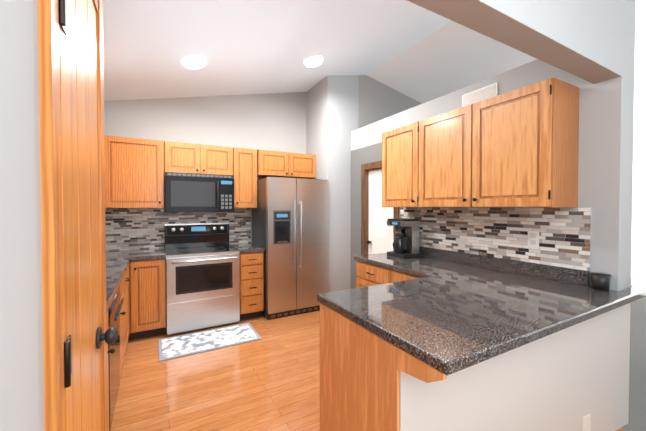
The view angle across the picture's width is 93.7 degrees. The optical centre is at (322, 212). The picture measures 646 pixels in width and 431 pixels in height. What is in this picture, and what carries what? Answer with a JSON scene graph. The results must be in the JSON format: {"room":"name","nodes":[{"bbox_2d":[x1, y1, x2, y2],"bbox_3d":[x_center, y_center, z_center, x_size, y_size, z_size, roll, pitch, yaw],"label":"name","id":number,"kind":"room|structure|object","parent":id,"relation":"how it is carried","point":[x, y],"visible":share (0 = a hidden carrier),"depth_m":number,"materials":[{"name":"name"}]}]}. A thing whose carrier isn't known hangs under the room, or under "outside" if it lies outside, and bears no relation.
{"room":"kitchen","nodes":[
{"label":"kitchen","id":0,"kind":"room"},
{"bbox_2d":[0,0,44,430],"bbox_3d":[0.192,-0.626,-0.828,0.100,4.200,4.520,-1,1,-29],"label":"wall","id":1,"kind":"structure","parent":0,"point":[21,365],"depth_m":0.46,"materials":[{"name":"paint"}]},
{"bbox_2d":[38,0,107,430],"bbox_3d":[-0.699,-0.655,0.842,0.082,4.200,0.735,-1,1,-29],"label":"door frame","id":2,"kind":"structure","parent":1,"relation":"attached to","point":[51,196],"depth_m":0.56,"materials":[{"name":"brown wood"}]},
{"bbox_2d":[59,0,117,430],"bbox_3d":[-0.615,0.387,0.822,0.069,2.093,0.482,-1,1,-29],"label":"closet door","id":3,"kind":"structure","parent":1,"relation":"in","point":[84,337],"depth_m":0.76,"materials":[{"name":"brown wood"}]},
{"bbox_2d":[104,92,303,250],"bbox_3d":[-1.700,-0.714,4.245,3.191,4.200,0.140,-1,1,-29],"label":"wall","id":4,"kind":"structure","parent":0,"point":[294,122],"depth_m":4.28,"materials":[{"name":"paint"}]},
{"bbox_2d":[104,135,163,207],"bbox_3d":[-2.417,-0.459,3.552,0.977,0.815,0.381,-1,1,-29],"label":"upper cabinet","id":5,"kind":"object","parent":4,"relation":"attached to","point":[134,172],"visible":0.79,"depth_m":3.51,"materials":[{"name":"brown wood"}]},
{"bbox_2d":[105,208,250,250],"bbox_3d":[-1.995,0.050,4.010,2.095,0.819,0.008,-1,1,-29],"label":"tile backsplash","id":6,"kind":"structure","parent":4,"relation":"attached to","point":[126,228],"depth_m":3.90,"materials":[{"name":"tile"}]},
{"bbox_2d":[164,141,232,175],"bbox_3d":[-1.631,-0.684,3.984,0.814,0.381,0.381,-1,1,-29],"label":"upper cabinet","id":7,"kind":"object","parent":4,"relation":"attached to","point":[179,157],"visible":0.98,"depth_m":3.83,"materials":[{"name":"brown wood"}]},
{"bbox_2d":[164,172,233,211],"bbox_3d":[-1.612,-0.249,3.957,0.810,0.480,0.456,-1,1,-29],"label":"microwave","id":8,"kind":"object","parent":7,"relation":"attached to","point":[187,192],"visible":0.98,"depth_m":3.78,"materials":[{"name":"black metal"}]},
{"bbox_2d":[233,147,256,207],"bbox_3d":[-1.127,-0.472,4.267,0.330,0.815,0.381,-1,1,-29],"label":"upper cabinet","id":9,"kind":"object","parent":4,"relation":"attached to","point":[245,175],"visible":0.92,"depth_m":4.13,"materials":[{"name":"brown wood"}]},
{"bbox_2d":[257,149,315,178],"bbox_3d":[-0.576,-0.707,4.558,0.911,0.355,0.401,-1,1,-29],"label":"upper cabinet","id":10,"kind":"object","parent":4,"relation":"attached to","point":[283,164],"visible":1,"depth_m":4.40,"materials":[{"name":"brown wood"}]},
{"bbox_2d":[103,0,536,103],"bbox_3d":[2.215,-1.488,4.283,10.090,1.244,3.850,-1,1,-29],"label":"ceiling","id":11,"kind":"structure","parent":0,"point":[422,55],"depth_m":3.21,"materials":[{"name":"paint"}]},
{"bbox_2d":[181,56,205,68],"bbox_3d":[-1.296,-1.503,3.043,0.235,0.093,0.236,-1,1,-29],"label":"ceiling light","id":12,"kind":"object","parent":11,"relation":"attached to","point":[193,62],"visible":1,"depth_m":2.98,"materials":[{"name":"white"}]},
{"bbox_2d":[304,56,322,66],"bbox_3d":[-0.114,-1.812,3.648,0.235,0.093,0.236,-1,1,-29],"label":"ceiling light","id":13,"kind":"object","parent":11,"relation":"attached to","point":[314,61],"visible":1,"depth_m":3.58,"materials":[{"name":"white"}]},
{"bbox_2d":[111,310,623,430],"bbox_3d":[-0.502,1.474,0.668,5.600,0.050,7.745,-1,1,-29],"label":"floor","id":14,"kind":"structure","parent":0,"point":[269,380],"depth_m":2.50,"materials":[{"name":"orange wood"}]},
{"bbox_2d":[107,311,114,430],"bbox_3d":[-1.382,0.995,1.390,0.666,0.883,0.636,-1,1,-29],"label":"base cabinet","id":15,"kind":"object","parent":14,"relation":"on","point":[111,351],"visible":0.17,"depth_m":1.77,"materials":[{"name":"brown wood"}]},
{"bbox_2d":[108,285,123,430],"bbox_3d":[-1.683,0.986,1.934,0.665,0.882,0.600,-1,1,-29],"label":"dishwasher","id":16,"kind":"object","parent":14,"relation":"on","point":[114,309],"visible":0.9,"depth_m":2.01,"materials":[{"name":"silver"}]},
{"bbox_2d":[119,265,129,378],"bbox_3d":[-2.100,0.973,2.649,0.632,0.884,1.048,-1,1,-29],"label":"base cabinet","id":17,"kind":"object","parent":14,"relation":"on","point":[124,317],"visible":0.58,"depth_m":2.55,"materials":[{"name":"brown wood"}]},
{"bbox_2d":[106,248,165,310],"bbox_3d":[-1.797,0.510,2.458,0.972,0.045,2.911,-1,1,-29],"label":"countertop","id":18,"kind":"structure","parent":17,"relation":"on","point":[117,263],"depth_m":3.02,"materials":[{"name":"stone"}]},
{"bbox_2d":[129,259,166,339],"bbox_3d":[-2.074,0.956,3.593,0.372,0.883,0.686,-1,1,-29],"label":"base cabinet","id":19,"kind":"object","parent":14,"relation":"on","point":[147,300],"visible":0.94,"depth_m":3.34,"materials":[{"name":"brown wood"}]},
{"bbox_2d":[164,222,239,334],"bbox_3d":[-1.538,0.771,3.842,0.816,1.245,0.728,-1,1,-29],"label":"range","id":20,"kind":"object","parent":14,"relation":"on","point":[202,276],"visible":0.98,"depth_m":3.62,"materials":[{"name":"silver metal"}]},
{"bbox_2d":[159,323,261,361],"bbox_3d":[-1.240,1.396,3.337,1.000,0.011,0.530,-1,1,-29],"label":"rug","id":21,"kind":"object","parent":14,"relation":"on","point":[190,344],"visible":1,"depth_m":3.29,"materials":[{"name":"white fabric"}]},
{"bbox_2d":[239,251,263,319],"bbox_3d":[-1.058,0.946,4.157,0.317,0.883,0.684,-1,1,-29],"label":"base cabinet","id":22,"kind":"object","parent":14,"relation":"on","point":[251,271],"visible":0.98,"depth_m":3.89,"materials":[{"name":"brown wood"}]},
{"bbox_2d":[229,243,264,252],"bbox_3d":[-1.059,0.480,4.159,0.332,0.045,0.651,-1,1,-29],"label":"countertop","id":23,"kind":"structure","parent":22,"relation":"on","point":[246,247],"depth_m":4.00,"materials":[{"name":"stone"}]},
{"bbox_2d":[252,177,327,319],"bbox_3d":[-0.472,0.459,4.379,0.900,1.850,0.793,-1,1,-29],"label":"refrigerator","id":24,"kind":"object","parent":14,"relation":"on","point":[290,225],"visible":0.96,"depth_m":4.06,"materials":[{"name":"silver metal"}]},
{"bbox_2d":[320,303,446,430],"bbox_3d":[0.577,0.986,1.857,1.062,0.883,0.548,-1,1,-29],"label":"base cabinet","id":25,"kind":"object","parent":14,"relation":"on","point":[361,367],"visible":0.4,"depth_m":1.47,"materials":[{"name":"brown wood"}]},
{"bbox_2d":[317,273,645,375],"bbox_3d":[1.208,0.518,2.011,2.330,0.045,0.960,-1,1,-29],"label":"countertop","id":26,"kind":"structure","parent":25,"relation":"on","point":[446,317],"depth_m":1.51,"materials":[{"name":"stone"}]},
{"bbox_2d":[356,261,420,287],"bbox_3d":[0.900,0.967,2.988,0.638,0.884,1.103,-1,1,-29],"label":"base cabinet","id":27,"kind":"object","parent":14,"relation":"on","point":[367,274],"visible":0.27,"depth_m":2.95,"materials":[{"name":"brown wood"}]},
{"bbox_2d":[354,253,612,304],"bbox_3d":[1.097,0.507,2.623,0.690,0.045,1.958,-1,1,-29],"label":"countertop","id":28,"kind":"structure","parent":27,"relation":"on","point":[564,293],"depth_m":2.29,"materials":[{"name":"stone"}]},
{"bbox_2d":[387,218,418,258],"bbox_3d":[0.857,0.270,3.274,0.234,0.405,0.260,-1,1,-29],"label":"coffee maker","id":29,"kind":"object","parent":28,"relation":"on","point":[405,244],"visible":1,"depth_m":3.20,"materials":[{"name":"black plastic"}]},
{"bbox_2d":[590,272,611,290],"bbox_3d":[1.791,0.444,1.954,0.104,0.103,0.104,-1,1,-29],"label":"cup","id":30,"kind":"object","parent":28,"relation":"on","point":[600,281],"visible":0.98,"depth_m":1.92,"materials":[{"name":"black"}]},
{"bbox_2d":[320,75,421,179],"bbox_3d":[3.047,-0.746,6.084,6.900,4.200,0.140,-1,1,-29],"label":"wall","id":31,"kind":"structure","parent":0,"point":[372,101],"depth_m":4.65,"materials":[{"name":"paint"}]},
{"bbox_2d":[304,59,567,291],"bbox_3d":[0.795,-0.703,3.589,0.540,4.200,3.420,-1,1,-29],"label":"wall","id":32,"kind":"structure","parent":0,"point":[349,152],"depth_m":4.41,"materials":[{"name":"paint"}]},
{"bbox_2d":[361,160,398,254],"bbox_3d":[0.796,0.358,4.019,0.164,2.065,0.750,-1,1,-29],"label":"door frame","id":33,"kind":"structure","parent":32,"relation":"attached to","point":[366,168],"depth_m":4.24,"materials":[{"name":"brown wood"}]},
{"bbox_2d":[367,168,392,253],"bbox_3d":[0.764,0.401,4.002,0.108,1.968,0.572,-1,1,-29],"label":"door","id":34,"kind":"structure","parent":32,"relation":"in","point":[380,240],"depth_m":4.06,"materials":[{"name":"white paint"}]},
{"bbox_2d":[382,124,409,206],"bbox_3d":[0.955,-0.468,3.189,0.368,0.826,0.602,-1,1,-29],"label":"upper cabinet","id":35,"kind":"object","parent":32,"relation":"attached to","point":[395,142],"depth_m":3.16,"materials":[{"name":"brown wood"}]},
{"bbox_2d":[410,107,461,206],"bbox_3d":[1.205,-0.460,2.739,0.368,0.826,0.692,-1,1,-29],"label":"upper cabinet","id":36,"kind":"object","parent":32,"relation":"attached to","point":[435,141],"depth_m":2.70,"materials":[{"name":"brown wood"}]},
{"bbox_2d":[462,82,497,106],"bbox_3d":[1.406,-1.048,2.732,0.016,0.130,0.340,-1,1,-29],"label":"air vent","id":37,"kind":"object","parent":32,"relation":"in","point":[483,93],"visible":0.81,"depth_m":2.71,"materials":[{"name":"white plastic"}]},
{"bbox_2d":[400,207,590,285],"bbox_3d":[1.360,0.215,2.831,0.021,0.529,1.802,-1,1,-29],"label":"tile backsplash","id":38,"kind":"structure","parent":32,"relation":"attached to","point":[493,237],"depth_m":2.49,"materials":[{"name":"tile"}]},
{"bbox_2d":[528,231,538,246],"bbox_3d":[1.628,0.204,2.345,0.006,0.120,0.080,-1,1,-29],"label":"electrical outlet plate","id":39,"kind":"object","parent":38,"relation":"attached to","point":[533,238],"visible":1,"depth_m":2.34,"materials":[{"name":"white plastic"}]},
{"bbox_2d":[462,78,578,206],"bbox_3d":[1.459,-0.452,2.281,0.368,0.826,0.621,-1,1,-29],"label":"upper cabinet","id":40,"kind":"object","parent":32,"relation":"attached to","point":[519,147],"depth_m":2.08,"materials":[{"name":"brown wood"}]},
{"bbox_2d":[400,303,629,430],"bbox_3d":[1.165,1.012,1.702,1.918,0.838,0.124,0,1,-24],"label":"wall","id":41,"kind":"structure","parent":0,"point":[574,377],"depth_m":1.65,"materials":[{"name":"white paint"}]},
{"bbox_2d":[407,0,635,290],"bbox_3d":[0.655,-1.084,1.386,3.065,3.361,0.285,-1,1,-29],"label":"wall","id":42,"kind":"structure","parent":0,"point":[588,46],"depth_m":1.92,"materials":[{"name":"paint"}]},
{"bbox_2d":[620,297,645,430],"bbox_3d":[4.744,1.423,3.578,6.400,0.050,7.745,-1,1,-29],"label":"wall","id":43,"kind":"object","parent":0,"point":[637,394],"depth_m":2.75,"materials":[{"name":"grey paint"}]},
{"bbox_2d":[631,0,645,278],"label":"window","id":44,"kind":"structure","parent":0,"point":[638,258],"depth_m":2.64,"materials":[{"name":"white"}]}
]}

